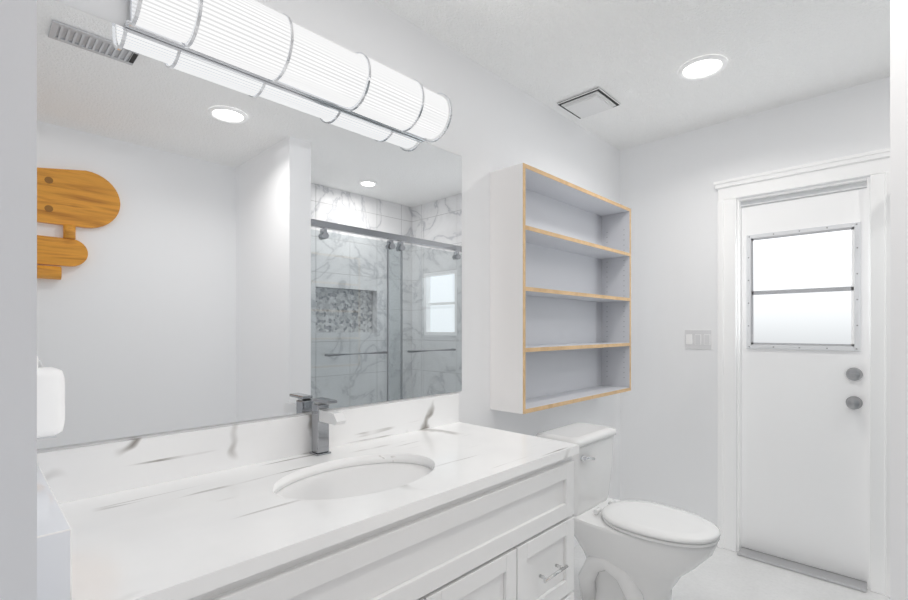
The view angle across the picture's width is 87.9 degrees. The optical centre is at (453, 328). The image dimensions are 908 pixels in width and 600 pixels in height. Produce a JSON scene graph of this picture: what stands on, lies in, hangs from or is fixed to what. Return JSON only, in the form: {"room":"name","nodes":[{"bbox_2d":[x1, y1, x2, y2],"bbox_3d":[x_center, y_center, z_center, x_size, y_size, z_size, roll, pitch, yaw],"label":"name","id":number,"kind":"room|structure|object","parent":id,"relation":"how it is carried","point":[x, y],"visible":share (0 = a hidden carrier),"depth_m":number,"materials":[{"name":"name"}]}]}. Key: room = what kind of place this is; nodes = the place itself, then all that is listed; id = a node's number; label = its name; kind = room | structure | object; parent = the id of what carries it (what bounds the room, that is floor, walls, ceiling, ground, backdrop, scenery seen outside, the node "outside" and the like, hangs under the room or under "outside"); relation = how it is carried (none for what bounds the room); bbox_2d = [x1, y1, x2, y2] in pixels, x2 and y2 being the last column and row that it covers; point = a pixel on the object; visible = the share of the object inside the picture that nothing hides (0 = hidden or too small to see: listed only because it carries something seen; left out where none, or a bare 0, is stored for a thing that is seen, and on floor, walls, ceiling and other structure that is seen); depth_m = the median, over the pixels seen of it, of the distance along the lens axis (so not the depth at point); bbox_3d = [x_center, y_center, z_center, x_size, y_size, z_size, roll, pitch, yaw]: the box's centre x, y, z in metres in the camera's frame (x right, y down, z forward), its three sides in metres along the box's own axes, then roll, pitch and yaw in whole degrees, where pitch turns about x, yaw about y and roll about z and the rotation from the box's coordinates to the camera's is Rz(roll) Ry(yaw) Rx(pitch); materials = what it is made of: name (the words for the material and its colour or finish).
{"room":"bathroom","nodes":[
{"label":"bathroom","id":0,"kind":"room"},
{"bbox_2d":[0,0,36,599],"bbox_3d":[-0.727,0.035,0.679,0.920,2.550,0.120,0,0,44],"label":"wall","id":1,"kind":"structure","parent":0,"point":[18,18],"depth_m":0.39,"materials":[{"name":"white paint"}]},
{"bbox_2d":[37,356,64,438],"bbox_3d":[-0.831,0.133,0.931,0.120,0.185,0.092,0,0,44],"label":"air freshener","id":2,"kind":"object","parent":1,"relation":"attached to","point":[50,380],"visible":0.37,"depth_m":0.92,"materials":[{"name":"white plastic"}]},
{"bbox_2d":[37,0,619,546],"bbox_3d":[-0.417,0.035,1.730,0.100,2.550,4.600,0,0,44],"label":"wall","id":3,"kind":"structure","parent":0,"point":[495,125],"depth_m":2.19,"materials":[{"name":"white paint"}]},
{"bbox_2d":[37,0,461,448],"bbox_3d":[-0.488,-0.248,1.579,0.004,1.052,1.497,0,0,44],"label":"mirror","id":4,"kind":"object","parent":3,"relation":"attached to","point":[217,243],"visible":1,"depth_m":1.37,"materials":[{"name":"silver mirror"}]},
{"bbox_2d":[124,0,451,141],"bbox_3d":[-0.427,-0.850,1.523,0.170,0.189,1.034,0,0,44],"label":"light","id":5,"kind":"object","parent":3,"relation":"attached to","point":[249,37],"visible":1,"depth_m":1.40,"materials":[{"name":"white glass"}]},
{"bbox_2d":[490,163,630,413],"bbox_3d":[0.641,-0.183,2.605,0.192,1.137,1.141,0,0,44],"label":"wall shelf","id":6,"kind":"object","parent":3,"relation":"attached to","point":[560,250],"visible":1,"depth_m":2.59,"materials":[{"name":"white wood"}]},
{"bbox_2d":[374,0,889,149],"bbox_3d":[0.440,-1.290,0.897,2.490,0.100,4.600,0,0,44],"label":"ceiling","id":7,"kind":"structure","parent":0,"point":[778,53],"depth_m":2.08,"materials":[{"name":"white paint"}]},
{"bbox_2d":[557,87,619,118],"bbox_3d":[0.738,-1.224,2.581,0.250,0.028,0.250,0,0,44],"label":"ceiling vent","id":8,"kind":"object","parent":7,"relation":"in","point":[594,101],"visible":1,"depth_m":2.54,"materials":[{"name":"white"}]},
{"bbox_2d":[678,55,726,80],"bbox_3d":[1.174,-1.232,2.228,0.208,0.012,0.208,0,0,44],"label":"recessed light","id":9,"kind":"object","parent":7,"relation":"in","point":[703,67],"visible":1,"depth_m":2.22,"materials":[{"name":"white plastic"}]},
{"bbox_2d":[572,544,889,599],"bbox_3d":[0.440,1.360,0.897,2.490,0.100,4.600,0,0,44],"label":"floor","id":10,"kind":"structure","parent":0,"point":[725,575],"depth_m":2.42,"materials":[{"name":"tile"}]},
{"bbox_2d":[37,393,578,599],"bbox_3d":[-0.273,0.768,1.346,0.638,1.080,1.461,0,0,44],"label":"vanity","id":11,"kind":"object","parent":10,"relation":"on","point":[406,499],"visible":0.96,"depth_m":1.19,"materials":[{"name":"white stone"}]},
{"bbox_2d":[536,423,720,599],"bbox_3d":[0.813,0.910,2.208,0.774,0.800,0.430,0,0,44],"label":"toilet","id":12,"kind":"object","parent":10,"relation":"on","point":[633,549],"visible":0.91,"depth_m":2.11,"materials":[{"name":"white ceramic"}]},
{"bbox_2d":[620,77,889,545],"bbox_3d":[2.009,0.035,2.510,2.290,2.550,0.100,0,0,44],"label":"wall","id":13,"kind":"structure","parent":0,"point":[669,414],"depth_m":2.96,"materials":[{"name":"white paint"}]},
{"bbox_2d":[685,330,711,349],"bbox_3d":[1.511,0.065,2.917,0.156,0.120,0.008,0,0,44],"label":"switch plate","id":14,"kind":"object","parent":13,"relation":"attached to","point":[694,339],"visible":1,"depth_m":2.91,"materials":[{"name":"white plastic"}]},
{"bbox_2d":[713,148,889,596],"bbox_3d":[1.890,0.214,2.589,0.810,2.187,0.148,0,0,44],"label":"door frame","id":15,"kind":"structure","parent":13,"relation":"attached to","point":[874,164],"depth_m":2.52,"materials":[{"name":"white wood"}]},
{"bbox_2d":[741,181,866,581],"bbox_3d":[1.903,0.269,2.595,0.565,2.050,0.115,0,0,44],"label":"door","id":16,"kind":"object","parent":13,"relation":"attached to","point":[804,253],"depth_m":2.58,"materials":[{"name":"white wood"}]},
{"bbox_2d":[890,0,907,599],"bbox_3d":[1.336,0.035,0.800,0.870,2.550,0.150,0,0,44],"label":"wall","id":17,"kind":"structure","parent":0,"point":[898,9],"depth_m":1.04,"materials":[{"name":"white paint"}]}
]}

